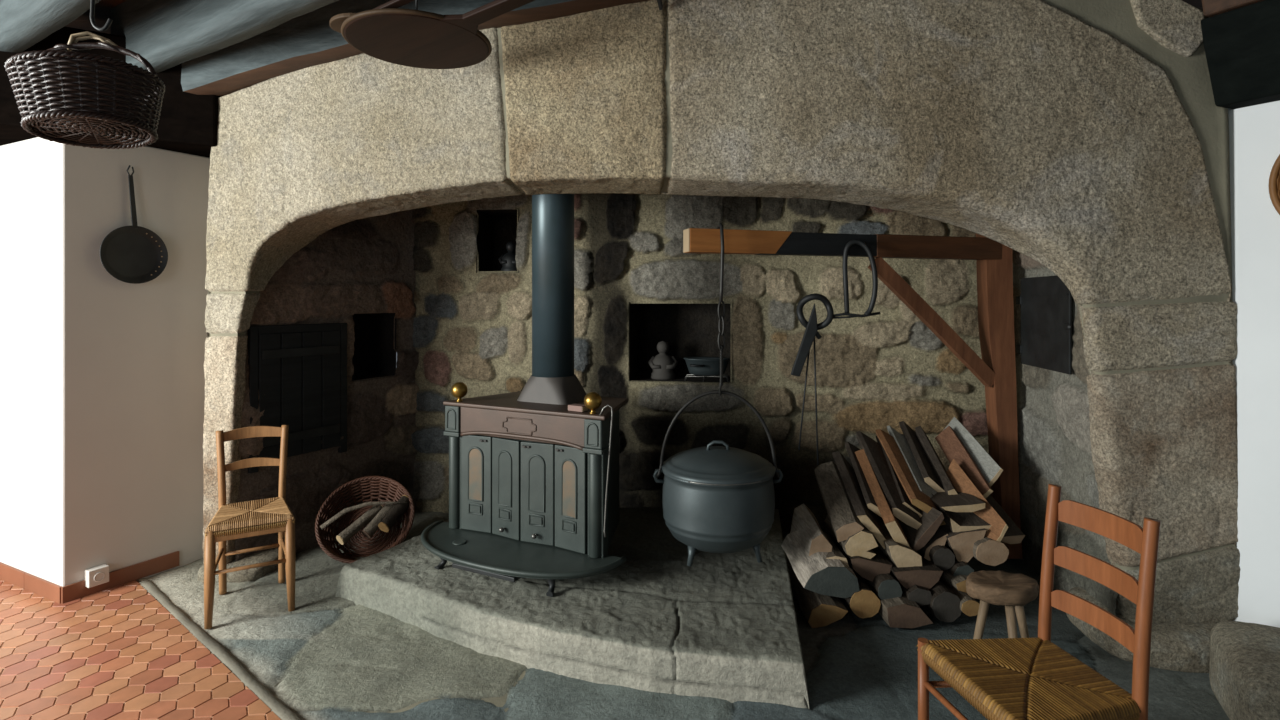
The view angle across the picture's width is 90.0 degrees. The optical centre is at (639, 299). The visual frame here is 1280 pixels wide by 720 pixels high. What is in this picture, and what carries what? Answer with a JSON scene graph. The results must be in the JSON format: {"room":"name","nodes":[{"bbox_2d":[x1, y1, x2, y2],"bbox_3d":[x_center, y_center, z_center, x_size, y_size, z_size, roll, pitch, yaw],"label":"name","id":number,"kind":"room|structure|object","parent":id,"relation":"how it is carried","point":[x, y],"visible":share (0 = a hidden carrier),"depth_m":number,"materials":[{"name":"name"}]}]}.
{"room":"traditional dwelling","nodes":[
{"label":"traditional dwelling","id":0,"kind":"room"},
{"bbox_2d":[0,137,209,586],"bbox_3d":[-3.240,0.335,3.682,1.720,2.290,1.237,0,0,0],"label":"wall","id":1,"kind":"structure","parent":0,"point":[102,380],"depth_m":3.25,"materials":[{"name":"white paint"}]},
{"bbox_2d":[0,562,61,603],"bbox_3d":[-3.408,1.410,3.372,1.436,0.080,0.012,0,0,26],"label":"baseboard","id":2,"kind":"structure","parent":1,"relation":"attached to","point":[34,584],"depth_m":3.18,"materials":[{"name":"tile"}]},
{"bbox_2d":[85,564,108,587],"bbox_3d":[-2.679,1.362,3.159,0.048,0.082,0.085,0,0,28],"label":"wall socket","id":3,"kind":"object","parent":1,"relation":"attached to","point":[98,575],"visible":1,"depth_m":3.14,"materials":[{"name":"white plastic"}]},
{"bbox_2d":[94,572,104,581],"bbox_3d":[-2.659,1.362,3.148,0.004,0.044,0.044,0,0,28],"label":"socket","id":4,"kind":"object","parent":3,"relation":"attached to","point":[98,576],"depth_m":3.15,"materials":[{"name":"white plastic"}]},
{"bbox_2d":[0,27,219,157],"bbox_3d":[-2.900,-1.060,3.400,1.399,0.500,0.998,0,0,0],"label":"beam","id":5,"kind":"structure","parent":1,"relation":"on","point":[187,122],"depth_m":3.26,"materials":[{"name":"black wood"}]},
{"bbox_2d":[61,551,178,603],"bbox_3d":[-2.637,1.410,3.273,0.012,0.080,0.504,0,0,28],"label":"baseboard","id":6,"kind":"structure","parent":1,"relation":"attached to","point":[77,590],"depth_m":3.27,"materials":[{"name":"tile"}]},
{"bbox_2d":[100,165,167,283],"bbox_3d":[-2.606,-0.387,3.292,0.041,0.607,0.298,0,0,28],"label":"pan","id":7,"kind":"object","parent":1,"relation":"hanging from","point":[134,254],"visible":1,"depth_m":3.29,"materials":[{"name":"black metal"}]},
{"bbox_2d":[100,226,167,283],"bbox_3d":[-2.606,-0.232,3.292,0.041,0.298,0.298,0,0,28],"label":"bowl","id":8,"kind":"object","parent":7,"relation":"on","point":[130,254],"depth_m":3.30,"materials":[{"name":"black metal"}]},
{"bbox_2d":[0,581,267,719],"bbox_3d":[-2.300,1.451,2.275,4.200,0.001,3.350,0,0,0],"label":"floor","id":9,"kind":"structure","parent":0,"point":[3,581],"depth_m":2.51,"materials":[{"name":"tile"}]},
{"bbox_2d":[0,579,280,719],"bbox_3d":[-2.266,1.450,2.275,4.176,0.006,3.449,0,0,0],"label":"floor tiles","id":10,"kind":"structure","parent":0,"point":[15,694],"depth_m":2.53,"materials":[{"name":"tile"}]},
{"bbox_2d":[235,210,418,560],"bbox_3d":[-1.932,-0.075,4.006,0.302,3.150,1.259,0,0,30],"label":"wall","id":11,"kind":"structure","parent":0,"point":[360,274],"depth_m":4.04,"materials":[{"name":"brown stone"}]},
{"bbox_2d":[248,323,346,473],"bbox_3d":[-1.964,0.540,3.712,0.043,0.797,0.584,0,0,30],"label":"door","id":12,"kind":"structure","parent":11,"relation":"in","point":[300,370],"depth_m":3.69,"materials":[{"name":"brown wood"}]},
{"bbox_2d":[275,671,525,712],"bbox_3d":[-0.450,1.480,1.100,8.100,0.001,8.200,0,0,0],"label":"floor","id":13,"kind":"structure","parent":0,"point":[497,701],"depth_m":2.36,"materials":[{"name":"grey stone"}]},
{"bbox_2d":[65,0,1202,33],"bbox_3d":[-0.500,-1.500,0.520,9.000,0.030,6.397,0,0,0],"label":"ceiling","id":14,"kind":"structure","parent":0,"point":[103,8],"depth_m":3.34,"materials":[{"name":"white paint"}]},
{"bbox_2d":[0,0,100,52],"bbox_3d":[-1.543,-1.319,2.059,3.719,0.354,0.128,0,0,33],"label":"ceiling beam","id":15,"kind":"structure","parent":14,"relation":"attached to","point":[23,23],"depth_m":2.65,"materials":[{"name":"grey wood"}]},
{"bbox_2d":[90,0,112,30],"bbox_3d":[-1.515,-1.118,1.800,0.062,0.724,0.010,0,0,0],"label":"ceiling hook","id":16,"kind":"object","parent":14,"relation":"hanging from","point":[106,26],"visible":1,"depth_m":1.80,"materials":[{"name":"black metal"}]},
{"bbox_2d":[4,31,164,148],"bbox_3d":[-1.553,-0.606,1.807,0.341,0.313,0.342,0,0,24],"label":"hanging basket","id":17,"kind":"object","parent":16,"relation":"hanging from","point":[106,125],"visible":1,"depth_m":1.73,"materials":[{"name":"wicker"}]},
{"bbox_2d":[111,0,338,72],"bbox_3d":[-0.918,-1.319,2.239,4.122,0.357,0.134,0,0,32],"label":"ceiling beam","id":18,"kind":"structure","parent":14,"relation":"attached to","point":[168,34],"depth_m":2.86,"materials":[{"name":"grey wood"}]},
{"bbox_3d":[-0.824,-1.265,2.360,0.008,0.470,0.008,0,0,0],"label":"hook","id":19,"kind":"object","parent":14,"relation":"hanging from","visible":0},
{"bbox_2d":[341,0,534,68],"bbox_3d":[-0.531,-1.020,2.263,1.431,0.022,0.562,0,0,38],"label":"peel","id":20,"kind":"object","parent":19,"relation":"hanging from","point":[405,37],"visible":1,"depth_m":2.44,"materials":[{"name":"brown wood"}]},
{"bbox_2d":[329,0,413,32],"bbox_3d":[-0.833,-1.050,2.244,0.850,0.016,0.140,0,0,36],"label":"wooden paddle","id":21,"kind":"object","parent":20,"relation":"on","point":[336,21],"visible":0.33,"depth_m":2.35,"materials":[{"name":"brown wood"}]},
{"bbox_2d":[137,511,1229,719],"bbox_3d":[0.225,1.466,2.600,5.950,0.042,4.000,0,0,0],"label":"floor","id":22,"kind":"structure","parent":0,"point":[331,657],"depth_m":2.55,"materials":[{"name":"stone"}]},
{"bbox_2d":[204,425,295,628],"bbox_3d":[-1.871,1.049,3.088,0.357,0.806,0.439,0,0,-30],"label":"chair","id":23,"kind":"object","parent":22,"relation":"on","point":[244,519],"visible":1,"depth_m":3.02,"materials":[{"name":"brown wood"}]},
{"bbox_2d":[315,476,414,563],"bbox_3d":[-1.576,1.272,3.685,0.474,0.431,0.472,0,0,30],"label":"basket","id":24,"kind":"object","parent":22,"relation":"on","point":[323,536],"visible":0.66,"depth_m":3.75,"materials":[{"name":"brown wicker"}]},
{"bbox_2d":[336,505,382,544],"bbox_3d":[-1.606,1.282,3.679,0.063,0.177,0.283,0,0,33],"label":"log","id":25,"kind":"object","parent":24,"relation":"in","point":[349,532],"visible":0.86,"depth_m":3.65,"materials":[{"name":"wood"}]},
{"bbox_2d":[320,501,406,528],"bbox_3d":[-1.585,1.228,3.684,0.462,0.116,0.062,0,0,-22],"label":"branch","id":26,"kind":"object","parent":24,"relation":"in","point":[346,510],"visible":1,"depth_m":3.67,"materials":[{"name":"grey plant"}]},
{"bbox_2d":[361,504,394,538],"bbox_3d":[-1.520,1.279,3.732,0.069,0.181,0.217,0,0,33],"label":"log","id":27,"kind":"object","parent":24,"relation":"in","point":[372,527],"visible":0.67,"depth_m":3.69,"materials":[{"name":"wood"}]},
{"bbox_2d":[378,495,409,531],"bbox_3d":[-1.427,1.244,3.734,0.075,0.170,0.224,0,0,22],"label":"log","id":28,"kind":"object","parent":24,"relation":"in","point":[398,510],"visible":0.94,"depth_m":3.70,"materials":[{"name":"brown wood"}]},
{"bbox_2d":[335,507,808,708],"bbox_3d":[-0.301,1.390,3.140,2.362,0.200,1.719,0,0,0],"label":"platform","id":29,"kind":"object","parent":22,"relation":"on","point":[723,626],"visible":0.6,"depth_m":2.71,"materials":[{"name":"stone"}]},
{"bbox_2d":[421,194,627,596],"bbox_3d":[-0.550,-0.120,3.240,1.136,2.860,0.833,0,0,26],"label":"stove","id":30,"kind":"object","parent":29,"relation":"on","point":[528,472],"visible":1,"depth_m":3.19,"materials":[{"name":"metal"}]},
{"bbox_2d":[568,404,587,411],"bbox_3d":[-0.297,0.516,3.066,0.089,0.027,0.050,0,0,32],"label":"matchbox","id":31,"kind":"object","parent":30,"relation":"on","point":[572,407],"visible":0.9,"depth_m":3.05,"materials":[{"name":"cardboard"}]},
{"bbox_2d":[599,404,612,536],"bbox_3d":[-0.157,0.786,2.946,0.066,0.611,0.018,0,0,0],"label":"poker","id":32,"kind":"object","parent":30,"relation":"hanging from","point":[607,405],"visible":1,"depth_m":2.95,"materials":[{"name":"metal"}]},
{"bbox_2d":[197,0,1239,672],"bbox_3d":[0.102,0.064,3.087,5.039,2.885,0.647,0,0,10],"label":"stone fireplace","id":33,"kind":"object","parent":22,"relation":"on","point":[1088,140],"visible":0.9,"depth_m":2.67,"materials":[{"name":"stone"}]},
{"bbox_2d":[181,0,649,96],"bbox_3d":[-0.223,-1.264,2.944,4.734,0.462,0.466,0,0,10],"label":"ceiling beam","id":34,"kind":"structure","parent":33,"relation":"on","point":[306,40],"depth_m":3.11,"materials":[{"name":"grey wood"}]},
{"bbox_2d":[657,0,662,9],"bbox_3d":[0.080,-1.300,2.650,0.042,0.126,0.190,0,0,17],"label":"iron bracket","id":35,"kind":"object","parent":34,"relation":"attached to","point":[660,4],"visible":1,"depth_m":2.72,"materials":[{"name":"black metal"}]},
{"bbox_2d":[653,390,782,566],"bbox_3d":[0.378,0.833,3.100,0.548,0.791,0.548,0,0,45],"label":"cauldron","id":36,"kind":"object","parent":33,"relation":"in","point":[716,499],"visible":1,"depth_m":2.90,"materials":[{"name":"metal"}]},
{"bbox_2d":[791,576,847,627],"bbox_3d":[0.837,1.407,3.018,0.183,0.110,0.343,0,0,0],"label":"log","id":37,"kind":"object","parent":22,"relation":"on","point":[819,610],"visible":0.78,"depth_m":2.87,"materials":[{"name":"brown wood"}]},
{"bbox_2d":[790,503,831,555],"bbox_3d":[0.842,1.210,3.194,0.136,0.283,0.343,0,0,0],"label":"log","id":38,"kind":"object","parent":37,"relation":"on","point":[814,539],"visible":0.51,"depth_m":3.12,"materials":[{"name":"brown wood"}]},
{"bbox_2d":[781,529,859,597],"bbox_3d":[0.856,1.250,3.071,0.283,0.203,0.343,0,0,0],"label":"log","id":39,"kind":"object","parent":37,"relation":"on","point":[818,574],"visible":0.86,"depth_m":2.91,"materials":[{"name":"grey wood"}]},
{"bbox_2d":[823,531,848,566],"bbox_3d":[0.916,1.213,3.138,0.110,0.052,0.343,0,0,0],"label":"log","id":40,"kind":"object","parent":39,"relation":"on","point":[836,554],"visible":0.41,"depth_m":3.00,"materials":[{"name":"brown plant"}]},
{"bbox_2d":[683,228,1022,558],"bbox_3d":[1.176,0.438,3.389,1.994,2.006,0.160,0,0,-15],"label":"crane","id":41,"kind":"object","parent":22,"relation":"on","point":[996,370],"visible":0.84,"depth_m":3.52,"materials":[{"name":"brown wood"}]},
{"bbox_2d":[717,223,724,395],"bbox_3d":[0.388,0.048,3.096,0.040,0.836,0.142,0,0,0],"label":"hook","id":42,"kind":"object","parent":41,"relation":"hanging from","point":[720,226],"visible":1,"depth_m":3.04,"materials":[{"name":"metal"}]},
{"bbox_2d":[842,239,877,316],"bbox_3d":[1.129,-0.113,3.291,0.178,0.397,0.051,0,0,3],"label":"loop","id":43,"kind":"object","parent":41,"relation":"hanging from","point":[849,244],"visible":1,"depth_m":3.27,"materials":[{"name":"black metal"}]},
{"bbox_2d":[796,293,880,329],"bbox_3d":[1.019,0.061,3.287,0.430,0.191,0.056,0,0,0],"label":"ring","id":44,"kind":"object","parent":43,"relation":"hanging from","point":[799,310],"visible":0.94,"depth_m":3.28,"materials":[{"name":"black metal"}]},
{"bbox_2d":[791,304,817,376],"bbox_3d":[0.838,0.204,3.266,0.136,0.373,0.018,0,0,0],"label":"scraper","id":45,"kind":"object","parent":44,"relation":"hanging from","point":[811,329],"visible":1,"depth_m":3.26,"materials":[{"name":"black metal"}]},
{"bbox_2d":[798,331,821,464],"bbox_3d":[0.872,0.488,3.278,0.119,0.719,0.026,0,0,0],"label":"tongs","id":46,"kind":"object","parent":44,"relation":"hanging from","point":[818,335],"visible":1,"depth_m":3.28,"materials":[{"name":"black metal"}]},
{"bbox_2d":[844,563,880,617],"bbox_3d":[1.018,1.375,3.064,0.143,0.132,0.343,0,0,0],"label":"log","id":47,"kind":"object","parent":22,"relation":"on","point":[864,603],"visible":0.59,"depth_m":2.89,"materials":[{"name":"brown wood"}]},
{"bbox_2d":[862,577,932,627],"bbox_3d":[1.193,1.396,2.997,0.209,0.109,0.343,0,0,0],"label":"log","id":48,"kind":"object","parent":22,"relation":"on","point":[898,612],"visible":0.59,"depth_m":2.83,"materials":[{"name":"brown wood"}]},
{"bbox_2d":[864,573,901,599],"bbox_3d":[1.134,1.326,3.070,0.112,0.119,0.343,0,0,0],"label":"log","id":49,"kind":"object","parent":48,"relation":"on","point":[889,588],"visible":0.49,"depth_m":2.90,"materials":[{"name":"grey wood"}]},
{"bbox_2d":[830,534,891,581],"bbox_3d":[1.076,1.257,3.142,0.196,0.120,0.343,0,0,0],"label":"log","id":50,"kind":"object","parent":49,"relation":"on","point":[866,568],"visible":0.59,"depth_m":2.97,"materials":[{"name":"brown wood"}]},
{"bbox_2d":[824,515,877,558],"bbox_3d":[1.038,1.151,3.168,0.159,0.140,0.343,0,0,0],"label":"log","id":51,"kind":"object","parent":50,"relation":"on","point":[861,543],"visible":0.62,"depth_m":3.00,"materials":[{"name":"beige wood"}]},
{"bbox_2d":[814,462,863,541],"bbox_3d":[0.985,0.994,3.184,0.142,0.294,0.343,0,0,0],"label":"log","id":52,"kind":"object","parent":51,"relation":"on","point":[844,520],"visible":0.93,"depth_m":3.14,"materials":[{"name":"brown wood"}]},
{"bbox_2d":[890,572,931,605],"bbox_3d":[1.269,1.341,3.058,0.120,0.084,0.343,0,0,0],"label":"log","id":53,"kind":"object","parent":48,"relation":"on","point":[921,595],"visible":0.42,"depth_m":2.89,"materials":[{"name":"wood"}]},
{"bbox_2d":[875,545,942,589],"bbox_3d":[1.274,1.286,3.096,0.230,0.104,0.343,0,0,0],"label":"log","id":54,"kind":"object","parent":53,"relation":"on","point":[927,575],"visible":0.56,"depth_m":2.92,"materials":[{"name":"brown wood"}]},
{"bbox_2d":[873,523,921,566],"bbox_3d":[1.233,1.206,3.142,0.158,0.139,0.343,0,0,0],"label":"log","id":55,"kind":"object","parent":54,"relation":"on","point":[901,555],"visible":0.6,"depth_m":2.97,"materials":[{"name":"beige wood"}]},
{"bbox_2d":[832,451,885,548],"bbox_3d":[1.097,0.991,3.207,0.171,0.384,0.343,0,0,0],"label":"log","id":56,"kind":"object","parent":55,"relation":"on","point":[868,518],"visible":0.89,"depth_m":3.14,"materials":[{"name":"brown wood"}]},
{"bbox_2d":[855,449,910,547],"bbox_3d":[1.204,0.987,3.192,0.126,0.410,0.355,0,0,-5],"label":"log","id":57,"kind":"object","parent":55,"relation":"on","point":[894,528],"visible":0.83,"depth_m":3.11,"materials":[{"name":"brown wood"}]},
{"bbox_2d":[845,442,892,521],"bbox_3d":[1.166,0.923,3.264,0.139,0.324,0.343,0,0,0],"label":"log","id":58,"kind":"object","parent":57,"relation":"on","point":[851,449],"visible":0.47,"depth_m":3.22,"materials":[{"name":"black wood"}]},
{"bbox_2d":[885,507,943,550],"bbox_3d":[1.363,1.102,3.196,0.156,0.195,0.343,0,0,0],"label":"log","id":59,"kind":"object","parent":55,"relation":"on","point":[918,538],"visible":0.5,"depth_m":3.05,"materials":[{"name":"brown wood"}]},
{"bbox_2d":[856,431,921,528],"bbox_3d":[1.264,0.912,3.263,0.152,0.414,0.373,0,0,-10],"label":"log","id":60,"kind":"object","parent":59,"relation":"on","point":[873,450],"visible":0.91,"depth_m":3.22,"materials":[{"name":"black wood"}]},
{"bbox_2d":[876,436,921,517],"bbox_3d":[1.333,0.905,3.310,0.106,0.349,0.343,0,0,0],"label":"log","id":61,"kind":"object","parent":59,"relation":"on","point":[905,500],"visible":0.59,"depth_m":3.21,"materials":[{"name":"wood"}]},
{"bbox_2d":[929,545,954,569],"bbox_3d":[1.426,1.216,3.173,0.106,0.107,0.343,0,0,0],"label":"log","id":62,"kind":"object","parent":54,"relation":"on","point":[942,557],"visible":0.55,"depth_m":3.00,"materials":[{"name":"grey wood"}]},
{"bbox_2d":[917,527,947,560],"bbox_3d":[1.409,1.178,3.216,0.117,0.132,0.343,0,0,0],"label":"log","id":63,"kind":"object","parent":62,"relation":"on","point":[939,538],"visible":0.34,"depth_m":3.05,"materials":[{"name":"brown wood"}]},
{"bbox_2d":[875,429,945,525],"bbox_3d":[1.383,0.901,3.290,0.173,0.403,0.370,0,0,-8],"label":"log","id":64,"kind":"object","parent":63,"relation":"on","point":[917,498],"visible":0.81,"depth_m":3.24,"materials":[{"name":"brown wood"}]},
{"bbox_2d":[925,579,961,621],"bbox_3d":[1.377,1.375,3.037,0.142,0.140,0.343,0,0,0],"label":"log","id":65,"kind":"object","parent":22,"relation":"on","point":[944,605],"visible":0.59,"depth_m":2.87,"materials":[{"name":"grey wood"}]},
{"bbox_2d":[940,575,979,615],"bbox_3d":[1.473,1.371,3.015,0.086,0.073,0.343,0,0,0],"label":"log","id":66,"kind":"object","parent":22,"relation":"on","point":[969,606],"visible":0.45,"depth_m":2.85,"materials":[{"name":"brown wood"}]},
{"bbox_2d":[942,570,967,592],"bbox_3d":[1.502,1.304,3.082,0.131,0.061,0.343,0,0,0],"label":"log","id":67,"kind":"object","parent":66,"relation":"on","point":[959,581],"visible":0.27,"depth_m":2.94,"materials":[{"name":"brown wood"}]},
{"bbox_2d":[947,554,973,576],"bbox_3d":[1.503,1.271,3.142,0.100,0.081,0.343,0,0,0],"label":"log","id":68,"kind":"object","parent":67,"relation":"on","point":[959,568],"visible":0.33,"depth_m":2.97,"materials":[{"name":"grey wood"}]},
{"bbox_2d":[939,522,986,563],"bbox_3d":[1.545,1.172,3.192,0.185,0.175,0.343,0,0,0],"label":"log","id":69,"kind":"object","parent":68,"relation":"on","point":[961,544],"visible":0.44,"depth_m":3.02,"materials":[{"name":"brown wood"}]},
{"bbox_2d":[931,493,991,531],"bbox_3d":[1.575,1.006,3.213,0.238,0.197,0.343,0,0,0],"label":"log","id":70,"kind":"object","parent":69,"relation":"on","point":[956,521],"visible":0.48,"depth_m":3.07,"materials":[{"name":"brown wood"}]},
{"bbox_2d":[930,492,984,511],"bbox_3d":[1.548,0.984,3.235,0.217,0.064,0.343,0,0,0],"label":"log","id":71,"kind":"object","parent":70,"relation":"on","point":[960,502],"visible":0.67,"depth_m":3.10,"materials":[{"name":"brown wood"}]},
{"bbox_2d":[887,425,937,508],"bbox_3d":[1.434,0.868,3.353,0.122,0.356,0.354,0,0,-5],"label":"log","id":72,"kind":"object","parent":71,"relation":"on","point":[900,439],"visible":0.66,"depth_m":3.35,"materials":[{"name":"wood"}]},
{"bbox_2d":[915,426,956,494],"bbox_3d":[1.574,0.864,3.376,0.082,0.336,0.348,0,0,-3],"label":"log","id":73,"kind":"object","parent":71,"relation":"on","point":[924,441],"visible":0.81,"depth_m":3.36,"materials":[{"name":"wood"}]},
{"bbox_2d":[899,421,944,491],"bbox_3d":[1.517,0.851,3.420,0.148,0.345,0.343,0,0,0],"label":"log","id":74,"kind":"object","parent":73,"relation":"on","point":[927,471],"visible":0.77,"depth_m":3.37,"materials":[{"name":"wood"}]},
{"bbox_2d":[935,426,992,498],"bbox_3d":[1.693,0.858,3.359,0.096,0.330,0.356,0,0,-6],"label":"log","id":75,"kind":"object","parent":70,"relation":"on","point":[949,442],"visible":0.71,"depth_m":3.38,"materials":[{"name":"brown wood"}]},
{"bbox_2d":[951,536,1008,565],"bbox_3d":[1.645,1.181,3.156,0.157,0.124,0.343,0,0,0],"label":"log","id":76,"kind":"object","parent":68,"relation":"on","point":[991,552],"visible":0.49,"depth_m":2.98,"materials":[{"name":"brown wood"}]},
{"bbox_2d":[946,459,1007,541],"bbox_3d":[1.637,1.005,3.161,0.089,0.358,0.372,0,0,-13],"label":"log","id":77,"kind":"object","parent":76,"relation":"on","point":[959,479],"visible":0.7,"depth_m":3.12,"materials":[{"name":"brown wood"}]},
{"bbox_2d":[986,495,1024,543],"bbox_3d":[1.750,1.055,3.226,0.121,0.223,0.369,0,0,-10],"label":"log","id":78,"kind":"object","parent":76,"relation":"on","point":[1013,535],"visible":0.39,"depth_m":3.10,"materials":[{"name":"brown wood"}]},
{"bbox_2d":[945,417,1002,486],"bbox_3d":[1.773,0.803,3.422,0.076,0.296,0.365,0,0,-11],"label":"log","id":79,"kind":"object","parent":78,"relation":"on","point":[988,467],"visible":0.77,"depth_m":3.37,"materials":[{"name":"grey wood"}]},
{"bbox_2d":[966,570,1038,638],"bbox_3d":[1.421,1.266,2.471,0.300,0.377,0.202,0,0,0],"label":"stool","id":80,"kind":"object","parent":22,"relation":"on","point":[1009,590],"visible":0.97,"depth_m":2.45,"materials":[{"name":"brown wood"}]},
{"bbox_2d":[917,484,1160,719],"bbox_3d":[1.068,0.999,1.719,0.438,0.901,0.431,0,0,-10],"label":"chair","id":81,"kind":"object","parent":22,"relation":"on","point":[1035,678],"visible":1,"depth_m":1.71,"materials":[{"name":"brown wood"}]},
{"bbox_2d":[1209,621,1279,719],"bbox_3d":[2.331,1.345,2.079,0.666,0.321,0.562,0,0,29],"label":"block","id":82,"kind":"object","parent":22,"relation":"on","point":[1244,668],"visible":1,"depth_m":2.17,"materials":[{"name":"stone"}]},
{"bbox_2d":[411,194,990,533],"bbox_3d":[0.395,-0.075,4.293,3.909,3.150,0.452,0,0,9],"label":"wall","id":83,"kind":"structure","parent":0,"point":[636,288],"depth_m":4.12,"materials":[{"name":"beige stone"}]},
{"bbox_2d":[498,242,516,270],"bbox_3d":[-0.894,-0.295,4.443,0.177,0.220,0.145,0,0,0],"label":"bust","id":84,"kind":"object","parent":83,"relation":"on","point":[508,261],"visible":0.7,"depth_m":4.39,"materials":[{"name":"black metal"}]},
{"bbox_2d":[648,341,677,379],"bbox_3d":[0.155,0.405,4.337,0.205,0.255,0.168,0,0,0],"label":"statue","id":85,"kind":"object","parent":83,"relation":"on","point":[662,365],"visible":1,"depth_m":4.28,"materials":[{"name":"stone"}]},
{"bbox_2d":[685,374,728,381],"bbox_3d":[0.442,0.514,4.231,0.288,0.038,0.108,0,0,9],"label":"trivet","id":86,"kind":"object","parent":83,"relation":"on","point":[724,375],"visible":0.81,"depth_m":4.19,"materials":[{"name":"metal"}]},
{"bbox_2d":[683,357,729,375],"bbox_3d":[0.440,0.438,4.220,0.310,0.112,0.202,0,0,9],"label":"casserole","id":87,"kind":"object","parent":86,"relation":"on","point":[703,366],"visible":0.87,"depth_m":4.17,"materials":[{"name":"metal"}]},
{"bbox_2d":[1012,249,1117,616],"bbox_3d":[2.104,-0.075,3.292,0.062,3.150,1.276,0,0,9],"label":"wall","id":88,"kind":"structure","parent":0,"point":[1053,423],"depth_m":3.23,"materials":[{"name":"grey stone"}]},
{"bbox_2d":[1016,275,1071,374],"bbox_3d":[2.083,0.117,3.320,0.038,0.478,0.634,0,0,9],"label":"door","id":89,"kind":"structure","parent":88,"relation":"attached to","point":[1045,301],"depth_m":3.28,"materials":[{"name":"black metal"}]},
{"bbox_2d":[1228,101,1279,627],"bbox_3d":[2.812,0.345,2.710,0.774,2.270,1.374,0,0,0],"label":"wall","id":90,"kind":"structure","parent":0,"point":[1254,131],"depth_m":2.55,"materials":[{"name":"white paint"}]},
{"bbox_2d":[1201,0,1279,108],"bbox_3d":[2.656,-1.028,2.352,0.608,0.500,0.750,0,0,-22],"label":"beam","id":91,"kind":"structure","parent":90,"relation":"on","point":[1241,38],"depth_m":2.49,"materials":[{"name":"black wood"}]},
{"bbox_2d":[1268,154,1279,214],"bbox_3d":[2.588,-0.446,2.306,0.034,0.471,0.471,0,0,-33],"label":"woven tray","id":92,"kind":"object","parent":90,"relation":"attached to","point":[1274,179],"visible":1,"depth_m":2.48,"materials":[{"name":"wicker"}]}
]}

